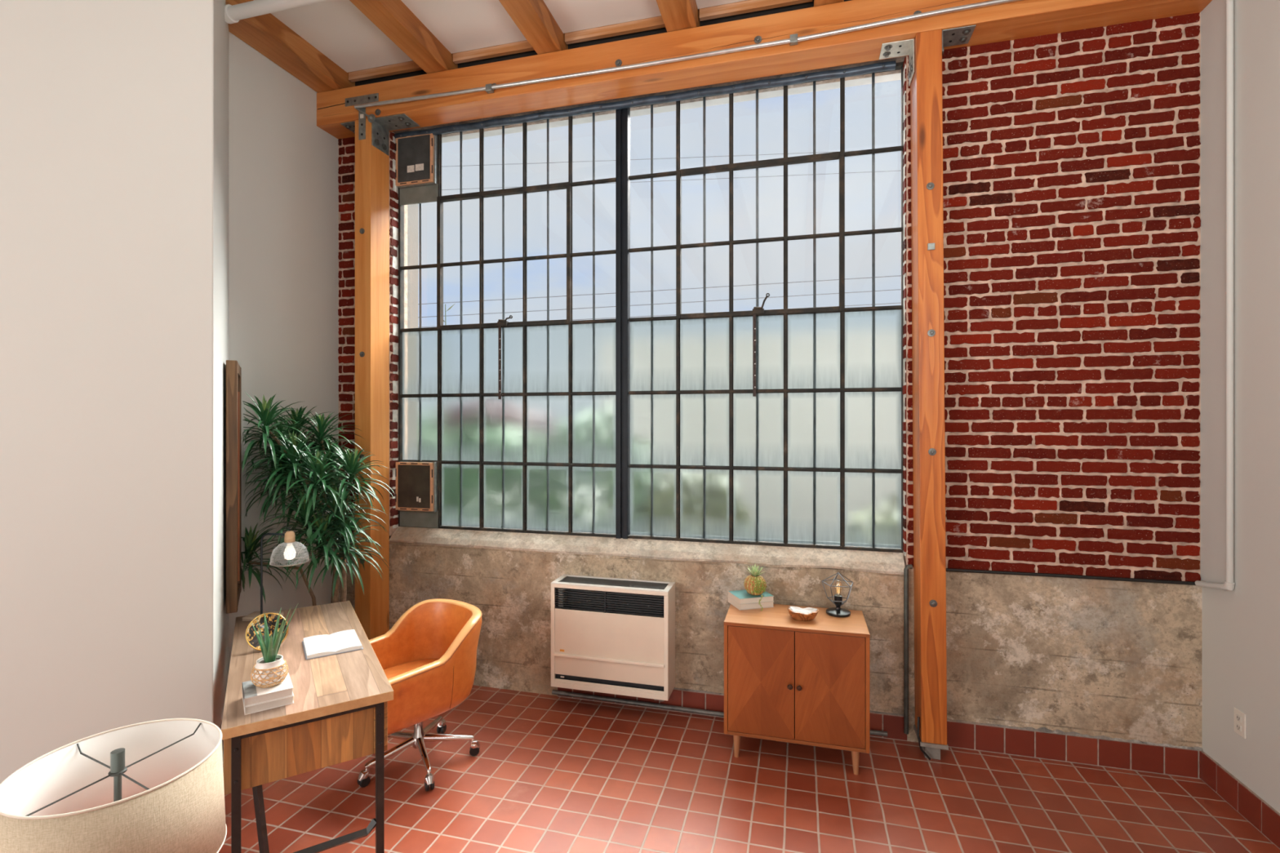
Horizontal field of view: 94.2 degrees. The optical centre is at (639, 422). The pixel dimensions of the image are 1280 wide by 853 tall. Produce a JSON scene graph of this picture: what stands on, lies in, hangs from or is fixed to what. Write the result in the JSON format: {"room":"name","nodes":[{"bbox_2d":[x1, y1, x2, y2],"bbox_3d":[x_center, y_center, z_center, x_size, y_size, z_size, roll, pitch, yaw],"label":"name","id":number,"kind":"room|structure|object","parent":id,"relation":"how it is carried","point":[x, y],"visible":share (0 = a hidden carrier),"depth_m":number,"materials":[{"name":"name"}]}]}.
{"room":"home office","nodes":[
{"label":"home office","id":0,"kind":"room"},
{"bbox_2d":[0,0,228,784],"bbox_3d":[-3.516,-0.335,2.121,2.710,4.430,3.721,0,0,15],"label":"wall","id":1,"kind":"structure","parent":0,"point":[114,113],"depth_m":2.54,"materials":[{"name":"white paint"}]},
{"bbox_2d":[226,360,241,613],"bbox_3d":[-2.372,0.355,3.484,0.060,1.390,0.500,0,0,-32],"label":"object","id":2,"kind":"object","parent":1,"relation":"attached to","point":[233,371],"visible":1,"depth_m":3.27,"materials":[{"name":"brown wood"}]},
{"bbox_2d":[224,0,328,23],"bbox_3d":[-1.185,-2.320,3.076,2.420,0.087,0.088,0,0,15],"label":"ceiling pipe","id":3,"kind":"object","parent":1,"relation":"attached to","point":[233,14],"visible":0.81,"depth_m":3.31,"materials":[{"name":"white metal"}]},
{"bbox_2d":[228,31,338,670],"bbox_3d":[-2.504,-0.450,4.241,0.210,4.660,1.200,0,0,15],"label":"wall","id":4,"kind":"structure","parent":0,"point":[283,184],"depth_m":4.03,"materials":[{"name":"white paint"}]},
{"bbox_2d":[271,0,745,72],"bbox_3d":[-1.521,-2.650,0.117,7.600,0.200,7.840,0,0,15],"label":"ceiling","id":5,"kind":"structure","parent":0,"point":[338,29],"depth_m":3.80,"materials":[{"name":"paint"}]},
{"bbox_2d":[225,0,355,93],"bbox_3d":[-3.196,-2.490,0.804,0.226,0.164,7.700,0,0,15],"label":"joist","id":6,"kind":"object","parent":5,"relation":"attached to","point":[268,35],"visible":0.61,"depth_m":3.92,"materials":[{"name":"brown wood"}]},
{"bbox_2d":[348,60,422,82],"bbox_3d":[-1.794,-2.524,4.268,0.682,0.056,0.035,0,0,15],"label":"strip","id":7,"kind":"object","parent":5,"relation":"attached to","point":[410,66],"visible":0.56,"depth_m":4.27,"materials":[{"name":"brown wood"}]},
{"bbox_2d":[349,0,457,73],"bbox_3d":[-2.337,-2.490,0.574,0.173,0.164,7.700,0,0,15],"label":"joist","id":8,"kind":"object","parent":5,"relation":"attached to","point":[393,18],"visible":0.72,"depth_m":3.74,"materials":[{"name":"brown wood"}]},
{"bbox_2d":[453,40,534,64],"bbox_3d":[-0.979,-2.524,4.050,0.649,0.056,0.035,0,0,15],"label":"strip","id":9,"kind":"object","parent":5,"relation":"attached to","point":[516,47],"visible":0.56,"depth_m":4.04,"materials":[{"name":"brown wood"}]},
{"bbox_2d":[498,0,568,54],"bbox_3d":[-1.536,-2.490,0.359,0.173,0.164,7.700,0,0,15],"label":"joist","id":10,"kind":"object","parent":5,"relation":"attached to","point":[535,20],"visible":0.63,"depth_m":3.64,"materials":[{"name":"brown wood"}]},
{"bbox_2d":[564,15,665,44],"bbox_3d":[-0.158,-2.524,3.830,0.689,0.056,0.035,0,0,15],"label":"strip","id":11,"kind":"object","parent":5,"relation":"attached to","point":[653,23],"visible":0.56,"depth_m":3.82,"materials":[{"name":"brown wood"}]},
{"bbox_2d":[656,0,699,31],"bbox_3d":[-0.688,-2.490,0.132,0.193,0.164,7.700,0,0,15],"label":"joist","id":12,"kind":"object","parent":5,"relation":"attached to","point":[677,15],"visible":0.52,"depth_m":3.53,"materials":[{"name":"brown wood"}]},
{"bbox_2d":[699,0,813,21],"bbox_3d":[0.695,-2.524,3.602,0.674,0.056,0.035,0,0,15],"label":"strip","id":13,"kind":"object","parent":5,"relation":"attached to","point":[748,6],"visible":1,"depth_m":3.61,"materials":[{"name":"brown wood"}]},
{"bbox_2d":[813,0,844,6],"bbox_3d":[0.149,-2.490,-0.092,0.174,0.163,7.700,0,0,15],"label":"joist","id":14,"kind":"object","parent":5,"relation":"attached to","point":[816,2],"visible":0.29,"depth_m":3.42,"materials":[{"name":"brown wood"}]},
{"bbox_2d":[218,684,1279,852],"bbox_3d":[-1.468,1.930,0.315,7.600,0.100,8.250,0,0,15],"label":"floor","id":15,"kind":"structure","parent":0,"point":[548,773],"depth_m":2.96,"materials":[{"name":"tile"}]},
{"bbox_2d":[0,718,226,852],"bbox_3d":[-1.169,1.308,1.331,0.402,1.145,0.402,0,0,15],"label":"floor lamp","id":16,"kind":"object","parent":15,"relation":"on","point":[157,786],"visible":1,"depth_m":1.33,"materials":[{"name":"fabric"}]},
{"bbox_2d":[221,600,393,852],"bbox_3d":[-1.667,1.500,2.954,0.606,0.760,1.486,0,0,-32],"label":"desk","id":17,"kind":"object","parent":15,"relation":"on","point":[338,713],"visible":0.94,"depth_m":2.44,"materials":[{"name":"brown wood"}]},
{"bbox_2d":[245,613,288,650],"bbox_3d":[-1.845,1.037,2.947,0.182,0.166,0.091,0,0,-30],"label":"decorative plate","id":18,"kind":"object","parent":17,"relation":"on","point":[251,639],"visible":0.69,"depth_m":2.95,"materials":[{"name":"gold metal"}]},
{"bbox_2d":[242,691,293,715],"bbox_3d":[-1.496,1.105,2.393,0.164,0.030,0.175,0,0,-36],"label":"book","id":19,"kind":"object","parent":17,"relation":"on","point":[286,700],"visible":0.43,"depth_m":2.32,"materials":[{"name":"white paper"}]},
{"bbox_2d":[241,672,293,706],"bbox_3d":[-1.499,1.073,2.393,0.164,0.033,0.175,0,0,-36],"label":"book","id":20,"kind":"object","parent":19,"relation":"on","point":[252,695],"visible":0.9,"depth_m":2.35,"materials":[{"name":"grey paper"}]},
{"bbox_2d":[250,654,288,688],"bbox_3d":[-1.496,1.007,2.403,0.130,0.101,0.131,0,0,15],"label":"pot","id":21,"kind":"object","parent":20,"relation":"on","point":[269,672],"depth_m":2.36,"materials":[{"name":"wicker"}]},
{"bbox_2d":[250,604,297,688],"bbox_3d":[-1.483,0.899,2.393,0.168,0.318,0.156,0,0,-1],"label":"aloe","id":22,"kind":"object","parent":20,"relation":"on","point":[271,669],"visible":1,"depth_m":2.38,"materials":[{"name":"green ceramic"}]},
{"bbox_2d":[242,527,309,621],"bbox_3d":[-2.062,0.858,3.376,0.346,0.524,0.197,0,0,0],"label":"desk lamp","id":23,"kind":"object","parent":17,"relation":"on","point":[289,553],"visible":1,"depth_m":3.36,"materials":[{"name":"grey metal"}]},
{"bbox_2d":[302,629,363,659],"bbox_3d":[-1.543,1.109,2.983,0.248,0.021,0.278,0,0,-33],"label":"open book","id":24,"kind":"object","parent":17,"relation":"on","point":[346,641],"visible":1,"depth_m":2.95,"materials":[{"name":"white paper"}]},
{"bbox_2d":[241,391,395,605],"bbox_3d":[-2.067,0.846,3.802,0.816,2.068,1.045,0,0,-36],"label":"dracaena","id":25,"kind":"object","parent":15,"relation":"on","point":[316,474],"visible":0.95,"depth_m":3.63,"materials":[{"name":"green plant"}]},
{"bbox_2d":[355,118,389,639],"bbox_3d":[-1.956,-0.142,4.337,0.134,4.044,0.217,0,0,15],"label":"timber post","id":26,"kind":"object","parent":15,"relation":"on","point":[371,164],"visible":0.74,"depth_m":4.26,"materials":[{"name":"brown wood"}]},
{"bbox_2d":[316,0,1212,138],"bbox_3d":[0.297,-2.287,3.742,5.460,0.243,0.233,0,0,15],"label":"timber beam","id":27,"kind":"structure","parent":26,"relation":"on","point":[1022,19],"depth_m":3.63,"materials":[{"name":"brown wood"}]},
{"bbox_2d":[340,120,355,133],"bbox_3d":[-2.083,-2.114,4.377,0.132,0.101,0.180,0,0,15],"label":"bracket","id":28,"kind":"object","parent":27,"relation":"attached to","point":[350,126],"visible":0.32,"depth_m":4.33,"materials":[{"name":"metal"}]},
{"bbox_2d":[345,93,378,140],"bbox_3d":[-1.986,-2.171,4.242,0.280,0.313,0.009,0,0,15],"label":"plate","id":29,"kind":"object","parent":27,"relation":"attached to","point":[370,98],"visible":1,"depth_m":4.24,"materials":[{"name":"metal"}]},
{"bbox_2d":[371,113,419,155],"bbox_3d":[-1.760,-2.070,4.291,0.272,0.189,0.180,0,0,15],"label":"bracket","id":30,"kind":"object","parent":27,"relation":"attached to","point":[381,126],"visible":1,"depth_m":4.30,"materials":[{"name":"metal"}]},
{"bbox_2d":[353,0,850,86],"bbox_3d":[0.318,-2.595,3.818,5.460,0.370,0.100,0,0,15],"label":"board","id":31,"kind":"object","parent":27,"relation":"on","point":[811,4],"depth_m":3.90,"materials":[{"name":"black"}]},
{"bbox_2d":[354,0,1021,122],"bbox_3d":[0.367,-2.199,3.595,4.950,0.148,0.037,0,0,15],"label":"conduit","id":32,"kind":"object","parent":27,"relation":"attached to","point":[489,88],"visible":1,"depth_m":3.58,"materials":[{"name":"metal"}]},
{"bbox_2d":[879,38,914,86],"bbox_3d":[1.486,-2.070,3.448,0.172,0.189,0.150,0,0,15],"label":"bracket","id":33,"kind":"object","parent":27,"relation":"attached to","point":[903,47],"visible":1,"depth_m":3.43,"materials":[{"name":"metal"}]},
{"bbox_2d":[942,24,976,55],"bbox_3d":[1.767,-2.104,3.337,0.172,0.119,0.160,0,0,15],"label":"bracket","id":34,"kind":"object","parent":27,"relation":"attached to","point":[960,35],"visible":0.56,"depth_m":3.32,"materials":[{"name":"metal"}]},
{"bbox_2d":[357,598,482,791],"bbox_3d":[-1.233,1.479,3.296,0.634,0.802,0.659,0,0,40],"label":"office chair","id":35,"kind":"object","parent":15,"relation":"on","point":[428,658],"visible":0.82,"depth_m":3.27,"materials":[{"name":"orange leather"}]},
{"bbox_2d":[383,659,437,679],"bbox_3d":[-1.264,1.430,3.258,0.473,0.050,0.540,0,0,40],"label":"seat cushion","id":36,"kind":"object","parent":35,"relation":"on","point":[393,668],"depth_m":3.42,"materials":[{"name":"orange leather"}]},
{"bbox_2d":[551,689,887,737],"bbox_3d":[0.429,1.837,3.771,2.120,0.032,0.031,0,0,15],"label":"pipe","id":37,"kind":"object","parent":15,"relation":"on","point":[873,732],"visible":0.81,"depth_m":3.86,"materials":[{"name":"metal"}]},
{"bbox_2d":[724,604,870,774],"bbox_3d":[0.883,1.495,3.393,0.762,0.770,0.432,0,0,15],"label":"base cabinet","id":38,"kind":"object","parent":15,"relation":"on","point":[787,679],"visible":0.96,"depth_m":3.22,"materials":[{"name":"brown wood"}]},
{"bbox_2d":[728,596,773,610],"bbox_3d":[0.674,1.093,3.620,0.224,0.033,0.170,0,0,-15],"label":"book","id":39,"kind":"object","parent":38,"relation":"on","point":[765,605],"visible":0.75,"depth_m":3.54,"materials":[{"name":"grey paper"}]},
{"bbox_2d":[728,589,773,604],"bbox_3d":[0.674,1.060,3.620,0.224,0.033,0.170,0,0,-15],"label":"book","id":40,"kind":"object","parent":39,"relation":"on","point":[740,597],"visible":0.84,"depth_m":3.56,"materials":[{"name":"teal paper"}]},
{"bbox_2d":[743,564,767,610],"bbox_3d":[0.693,0.983,3.585,0.138,0.251,0.158,0,0,27],"label":"potted plant","id":41,"kind":"object","parent":40,"relation":"on","point":[754,584],"visible":1,"depth_m":3.56,"materials":[{"name":"green ceramic"}]},
{"bbox_2d":[743,574,766,595],"bbox_3d":[0.696,0.986,3.597,0.136,0.116,0.136,0,0,15],"label":"pot","id":42,"kind":"object","parent":41,"relation":"attached to","point":[754,584],"depth_m":3.55,"materials":[{"name":"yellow ceramic"}]},
{"bbox_2d":[787,606,818,621],"bbox_3d":[0.914,1.078,3.349,0.176,0.064,0.116,0,0,23],"label":"bowl","id":43,"kind":"object","parent":38,"relation":"on","point":[807,614],"visible":1,"depth_m":3.33,"materials":[{"name":"brown wood"}]},
{"bbox_2d":[822,572,853,617],"bbox_3d":[1.151,0.990,3.451,0.178,0.240,0.176,0,0,3],"label":"lamp","id":44,"kind":"object","parent":38,"relation":"on","point":[837,611],"visible":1,"depth_m":3.43,"materials":[{"name":"black metal"}]},
{"bbox_2d":[834,594,842,607],"bbox_3d":[1.148,1.038,3.445,0.045,0.072,0.045,0,0,3],"label":"socket","id":45,"kind":"object","parent":44,"relation":"attached to","point":[838,597],"depth_m":3.43,"materials":[{"name":"black metal"}]},
{"bbox_2d":[910,29,948,759],"bbox_3d":[1.638,-0.142,3.375,0.161,4.044,0.217,0,0,15],"label":"timber post","id":46,"kind":"object","parent":15,"relation":"on","point":[930,727],"visible":1,"depth_m":3.29,"materials":[{"name":"brown wood"}]},
{"bbox_2d":[337,12,1203,751],"bbox_3d":[0.366,-0.450,3.939,5.530,4.660,0.241,0,0,15],"label":"wall","id":47,"kind":"structure","parent":0,"point":[1072,159],"depth_m":3.34,"materials":[{"name":"red brick"}]},
{"bbox_2d":[551,574,675,702],"bbox_3d":[-0.175,1.409,3.851,0.776,0.739,0.234,0,0,15],"label":"wall heater","id":48,"kind":"object","parent":47,"relation":"attached to","point":[610,635],"visible":1,"depth_m":3.76,"materials":[{"name":"beige metal"}]},
{"bbox_2d":[559,576,668,589],"bbox_3d":[-0.172,1.050,3.863,0.708,0.008,0.166,0,0,15],"label":"grille","id":49,"kind":"object","parent":48,"relation":"attached to","point":[588,580],"depth_m":3.88,"materials":[{"name":"metal"}]},
{"bbox_2d":[394,60,895,138],"bbox_3d":[-0.150,-2.154,4.041,3.501,0.054,0.056,0,0,15],"label":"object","id":50,"kind":"structure","parent":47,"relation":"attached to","point":[889,65],"depth_m":3.94,"materials":[{"name":"grey metal"}]},
{"bbox_2d":[398,62,903,552],"bbox_3d":[-0.117,-0.700,4.087,3.570,2.990,0.065,0,0,15],"label":"window","id":51,"kind":"structure","parent":47,"relation":"in","point":[624,427],"depth_m":4.01,"materials":[{"name":"metal"}]},
{"bbox_2d":[395,133,438,205],"bbox_3d":[-1.672,-1.900,4.462,0.334,0.500,0.064,0,0,15],"label":"panel","id":52,"kind":"object","parent":51,"relation":"attached to","point":[416,156],"visible":1,"depth_m":4.44,"materials":[{"name":"metal"}]},
{"bbox_2d":[395,462,438,528],"bbox_3d":[-1.672,0.545,4.462,0.334,0.490,0.064,0,0,15],"label":"panel","id":53,"kind":"object","parent":51,"relation":"attached to","point":[416,482],"visible":1,"depth_m":4.44,"materials":[{"name":"metal"}]},
{"bbox_2d":[497,315,512,399],"bbox_3d":[-0.965,-0.464,4.279,0.121,0.599,0.042,0,0,15],"label":"stay","id":54,"kind":"object","parent":51,"relation":"attached to","point":[501,322],"visible":1,"depth_m":4.29,"materials":[{"name":"black metal"}]},
{"bbox_2d":[418,72,875,544],"bbox_3d":[-0.109,-0.690,4.117,3.560,3.100,0.031,0,0,15],"label":"muntins","id":55,"kind":"object","parent":51,"relation":"attached to","point":[873,73],"visible":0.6,"depth_m":4.05,"materials":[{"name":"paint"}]},
{"bbox_2d":[752,293,769,396],"bbox_3d":[0.777,-0.493,3.813,0.109,0.656,0.042,0,0,15],"label":"stay","id":56,"kind":"object","parent":51,"relation":"attached to","point":[756,310],"visible":1,"depth_m":3.82,"materials":[{"name":"black metal"}]},
{"bbox_2d":[441,72,901,142],"bbox_3d":[0.051,-2.435,4.251,5.300,0.370,0.200,0,0,15],"label":"trim","id":57,"kind":"structure","parent":47,"relation":"attached to","point":[895,77],"depth_m":4.23,"materials":[{"name":"paint"}]},
{"bbox_2d":[557,687,906,741],"bbox_3d":[0.505,1.808,3.792,2.215,0.145,0.012,0,0,15],"label":"baseboard","id":58,"kind":"structure","parent":47,"relation":"attached to","point":[893,725],"depth_m":3.81,"materials":[{"name":"tile"}]},
{"bbox_2d":[903,564,912,734],"bbox_3d":[1.567,1.326,3.479,0.044,0.987,0.028,0,0,5],"label":"gas pipe","id":59,"kind":"object","parent":47,"relation":"attached to","point":[907,567],"visible":1,"depth_m":3.47,"materials":[{"name":"grey metal"}]},
{"bbox_2d":[946,568,1195,585],"bbox_3d":[2.345,0.852,3.287,1.230,0.021,0.019,0,0,15],"label":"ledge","id":60,"kind":"object","parent":47,"relation":"attached to","point":[1118,579],"visible":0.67,"depth_m":3.27,"materials":[{"name":"grey concrete"}]},
{"bbox_2d":[946,720,1201,779],"bbox_3d":[2.356,1.804,3.293,1.250,0.152,0.012,0,0,15],"label":"baseboard","id":61,"kind":"structure","parent":47,"relation":"attached to","point":[1144,757],"depth_m":3.27,"materials":[{"name":"tile"}]},
{"bbox_2d":[1200,0,1279,813],"bbox_3d":[2.082,-0.450,-0.635,0.250,4.660,8.250,0,0,15],"label":"wall","id":62,"kind":"structure","parent":0,"point":[1241,625],"depth_m":2.83,"materials":[{"name":"white paint"}]},
{"bbox_2d":[1195,0,1235,591],"bbox_3d":[2.904,-0.815,3.006,0.041,3.350,0.246,0,0,15],"label":"pipe","id":63,"kind":"object","parent":62,"relation":"attached to","point":[1228,584],"visible":1,"depth_m":2.89,"materials":[{"name":"white metal"}]},
{"bbox_2d":[1234,707,1245,738],"bbox_3d":[2.883,1.447,2.862,0.010,0.116,0.074,0,0,15],"label":"wall outlet","id":64,"kind":"object","parent":62,"relation":"attached to","point":[1239,717],"visible":1,"depth_m":2.85,"materials":[{"name":"white plastic"}]},
{"bbox_2d":[1235,714,1241,722],"bbox_3d":[2.881,1.425,2.863,0.004,0.028,0.032,0,0,15],"label":"receptacle","id":65,"kind":"object","parent":64,"relation":"attached to","point":[1238,717],"depth_m":2.86,"materials":[{"name":"white plastic"}]},
{"bbox_2d":[1235,723,1241,732],"bbox_3d":[2.881,1.469,2.863,0.004,0.028,0.032,0,0,15],"label":"receptacle","id":66,"kind":"object","parent":64,"relation":"attached to","point":[1238,726],"depth_m":2.86,"materials":[{"name":"white plastic"}]},
{"bbox_2d":[1200,751,1279,848],"bbox_3d":[1.944,1.804,-0.640,0.012,0.152,7.800,0,0,15],"label":"baseboard","id":67,"kind":"structure","parent":62,"relation":"attached to","point":[1265,819],"depth_m":2.83,"materials":[{"name":"tile"}]},
{"label":"outside","id":68,"kind":"structure","parent":0,"visible":0},
{"bbox_3d":[1.627,2.040,9.948,30.000,0.280,11.940,0,0,15],"label":"ground","id":69,"kind":"structure","parent":68,"visible":0},
{"bbox_2d":[407,204,417,328],"bbox_3d":[-2.152,-0.170,4.976,0.470,4.140,0.300,0,0,15],"label":"pilaster","id":70,"kind":"object","parent":69,"relation":"on","point":[412,209],"visible":0.02,"depth_m":4.99,"materials":[{"name":"beige paint"}]},
{"bbox_2d":[443,304,453,324],"bbox_3d":[-2.226,0.270,6.807,0.240,3.260,0.040,0,0,15],"label":"sapling","id":71,"kind":"object","parent":69,"relation":"on","point":[445,304],"visible":0.18,"depth_m":6.80,"materials":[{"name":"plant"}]},
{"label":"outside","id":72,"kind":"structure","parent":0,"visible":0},
{"bbox_2d":[417,275,901,304],"bbox_3d":[-1.293,-2.742,12.768,18.900,0.050,0.015,0,0,15],"label":"overhead wire","id":73,"kind":"object","parent":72,"point":[900,275],"visible":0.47,"depth_m":12.15,"materials":[{"name":"grey metal"}]},
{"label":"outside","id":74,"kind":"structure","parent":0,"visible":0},
{"bbox_2d":[417,288,901,317],"bbox_3d":[-1.293,-2.466,12.768,18.900,0.089,0.015,0,0,15],"label":"overhead wire","id":75,"kind":"object","parent":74,"point":[898,289],"visible":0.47,"depth_m":12.17,"materials":[{"name":"grey metal"}]},
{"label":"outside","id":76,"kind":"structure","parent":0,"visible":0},
{"bbox_2d":[422,302,901,327],"bbox_3d":[-1.293,-2.221,12.768,18.900,0.062,0.015,0,0,15],"label":"overhead wire","id":77,"kind":"object","parent":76,"point":[890,303],"visible":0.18,"depth_m":12.28,"materials":[{"name":"grey metal"}]},
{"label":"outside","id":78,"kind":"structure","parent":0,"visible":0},
{"bbox_2d":[448,151,850,166],"bbox_3d":[-1.293,-5.619,12.768,18.901,1.499,0.009,0,0,15],"label":"overhead wire","id":79,"kind":"object","parent":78,"point":[839,151],"visible":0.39,"depth_m":12.29,"materials":[{"name":"grey metal"}]},
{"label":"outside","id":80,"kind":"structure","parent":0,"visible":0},
{"bbox_2d":[441,170,897,190],"bbox_3d":[-1.293,-5.130,12.768,18.900,1.239,0.009,0,0,15],"label":"overhead wire","id":81,"kind":"object","parent":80,"point":[886,171],"visible":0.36,"depth_m":11.96,"materials":[{"name":"grey metal"}]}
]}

